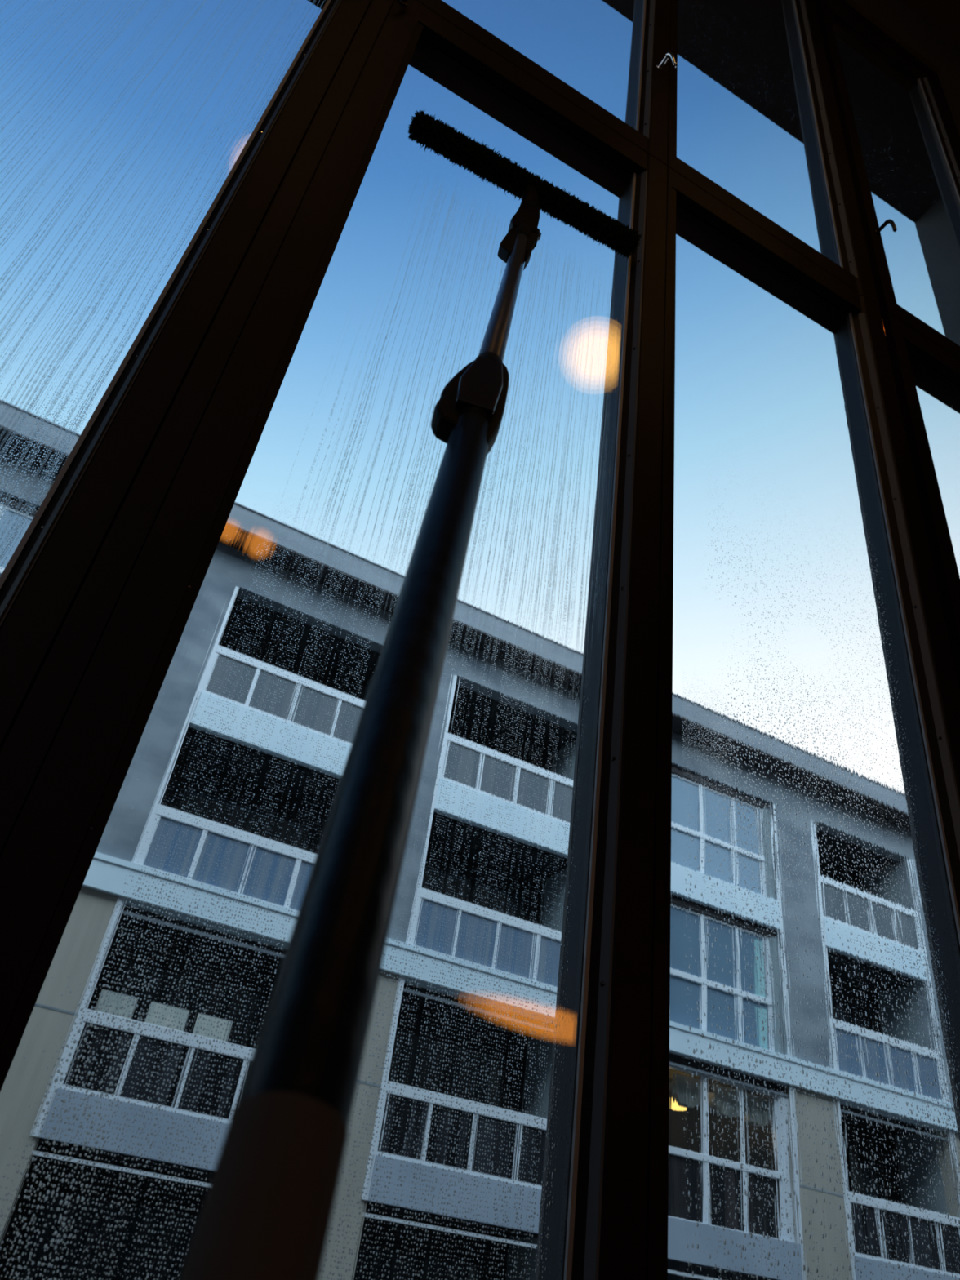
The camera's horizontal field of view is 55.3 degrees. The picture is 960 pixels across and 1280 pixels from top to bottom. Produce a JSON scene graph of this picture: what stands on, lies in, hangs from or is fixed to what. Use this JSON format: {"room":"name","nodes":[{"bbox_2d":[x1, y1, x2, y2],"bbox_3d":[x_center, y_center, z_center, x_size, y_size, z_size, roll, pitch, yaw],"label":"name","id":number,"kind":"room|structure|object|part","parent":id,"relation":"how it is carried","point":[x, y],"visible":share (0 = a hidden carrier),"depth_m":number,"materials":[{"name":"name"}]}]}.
{"room":"cafe interior","nodes":[
{"label":"cafe interior","id":0,"kind":"room"},
{"bbox_2d":[844,0,959,135],"bbox_3d":[0.224,-0.965,2.083,9.800,7.270,0.110,23,-38,-19],"label":"wall","id":1,"kind":"structure","parent":0,"point":[895,19],"depth_m":4.31,"materials":[{"name":"black"}]},
{"bbox_2d":[0,0,371,747],"bbox_3d":[-1.152,-0.290,0.812,1.530,3.713,0.090,23,-38,-19],"label":"window","id":2,"kind":"structure","parent":1,"relation":"in","point":[146,146],"depth_m":1.37,"materials":[{"name":"clear glass"}]},
{"bbox_3d":[-1.125,-0.294,0.812,1.352,3.546,0.006,23,-38,-19],"label":"glass pane","id":3,"kind":"part","parent":2,"relation":"part of","materials":[{"name":"clear glass"}]},
{"bbox_2d":[0,0,395,857],"bbox_3d":[-0.302,-1.000,1.781,0.044,6.200,0.072,23,-38,-19],"label":"trim","id":4,"kind":"structure","parent":1,"relation":"attached to","point":[24,749],"depth_m":1.17,"materials":[{"name":"brown wood"}]},
{"bbox_2d":[0,0,667,1279],"bbox_3d":[-0.099,0.137,1.169,0.766,3.713,0.145,23,-38,-19],"label":"window","id":5,"kind":"structure","parent":1,"relation":"in","point":[157,863],"depth_m":1.15,"materials":[{"name":"clear glass"}]},
{"bbox_3d":[-0.168,-1.462,2.076,0.025,0.025,0.036,23,-38,-19],"label":"handle","id":6,"kind":"part","parent":5,"relation":"part of","materials":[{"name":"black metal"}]},
{"bbox_2d":[417,0,677,165],"bbox_3d":[0.301,-2.354,2.973,0.764,2.483,0.146,23,-38,-19],"label":"window","id":7,"kind":"structure","parent":1,"relation":"in","point":[609,59],"depth_m":2.48,"materials":[{"name":"clear glass"}]},
{"bbox_3d":[0.290,-2.320,2.963,0.621,2.270,0.006,23,-38,-19],"label":"glass pane","id":8,"kind":"part","parent":7,"relation":"part of","materials":[{"name":"clear glass"}]},
{"bbox_3d":[0.527,-1.661,2.637,0.025,0.025,0.036,23,-38,-19],"label":"handle","id":9,"kind":"part","parent":7,"relation":"part of","materials":[{"name":"silver metal"}]},
{"bbox_3d":[0.544,-1.651,2.608,0.033,0.060,0.026,23,-38,-19],"label":"lever","id":10,"kind":"part","parent":7,"relation":"part of","materials":[{"name":"silver metal"}]},
{"bbox_2d":[666,0,878,305],"bbox_3d":[0.946,-2.062,3.233,0.738,2.483,0.089,23,-38,-19],"label":"window","id":11,"kind":"structure","parent":1,"relation":"in","point":[754,124],"depth_m":2.89,"materials":[{"name":"clear glass"}]},
{"bbox_3d":[0.919,-2.054,3.192,0.630,2.270,0.006,23,-38,-19],"label":"glass pane","id":12,"kind":"part","parent":11,"relation":"part of","materials":[{"name":"clear glass"}]},
{"bbox_2d":[645,166,959,1279],"bbox_3d":[0.552,0.432,1.432,0.750,3.713,0.089,23,-38,-19],"label":"window","id":13,"kind":"structure","parent":1,"relation":"in","point":[804,1120],"depth_m":1.51,"materials":[{"name":"clear glass"}]},
{"bbox_2d":[814,0,959,359],"bbox_3d":[1.644,-1.786,3.460,0.757,2.483,0.148,23,-38,-19],"label":"window","id":14,"kind":"structure","parent":1,"relation":"in","point":[901,136],"depth_m":3.41,"materials":[{"name":"clear glass"}]},
{"bbox_3d":[1.251,-1.284,2.856,0.025,0.025,0.036,23,-38,-19],"label":"handle","id":15,"kind":"part","parent":14,"relation":"part of","materials":[{"name":"black metal"}]},
{"bbox_3d":[1.266,-1.276,2.825,0.026,0.059,0.028,23,-38,-19],"label":"lever","id":16,"kind":"part","parent":14,"relation":"part of","materials":[{"name":"black metal"}]},
{"bbox_2d":[881,311,959,689],"bbox_3d":[1.231,0.719,1.678,0.757,3.713,0.089,23,-38,-19],"label":"window","id":17,"kind":"structure","parent":1,"relation":"in","point":[926,376],"depth_m":2.38,"materials":[{"name":"clear glass"}]},
{"bbox_3d":[1.210,0.695,1.662,0.600,3.546,0.006,23,-38,-19],"label":"glass pane","id":18,"kind":"part","parent":17,"relation":"part of","materials":[{"name":"clear glass"}]},
{"bbox_2d":[900,0,959,48],"bbox_3d":[2.107,-5.239,1.883,9.400,0.150,5.950,23,-38,-19],"label":"ceiling","id":19,"kind":"structure","parent":0,"point":[944,15],"depth_m":4.61,"materials":[{"name":"black"}]},
{"bbox_3d":[1.188,0.493,-2.265,9.400,0.120,5.950,23,-38,-19],"label":"floor","id":20,"kind":"structure","parent":0,"visible":0},
{"bbox_2d":[179,109,642,1279],"bbox_3d":[-0.144,0.037,0.484,0.494,3.480,1.528,4,-36,7],"label":"squeegee","id":21,"kind":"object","parent":20,"relation":"on","point":[266,1214],"depth_m":0.31,"materials":[{"name":"black metal"}]},
{"bbox_3d":[0.001,-0.219,0.785,0.037,0.131,0.058,12,-36,-3],"label":"clamp lever","id":22,"kind":"part","parent":21,"relation":"part of","materials":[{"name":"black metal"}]}
]}

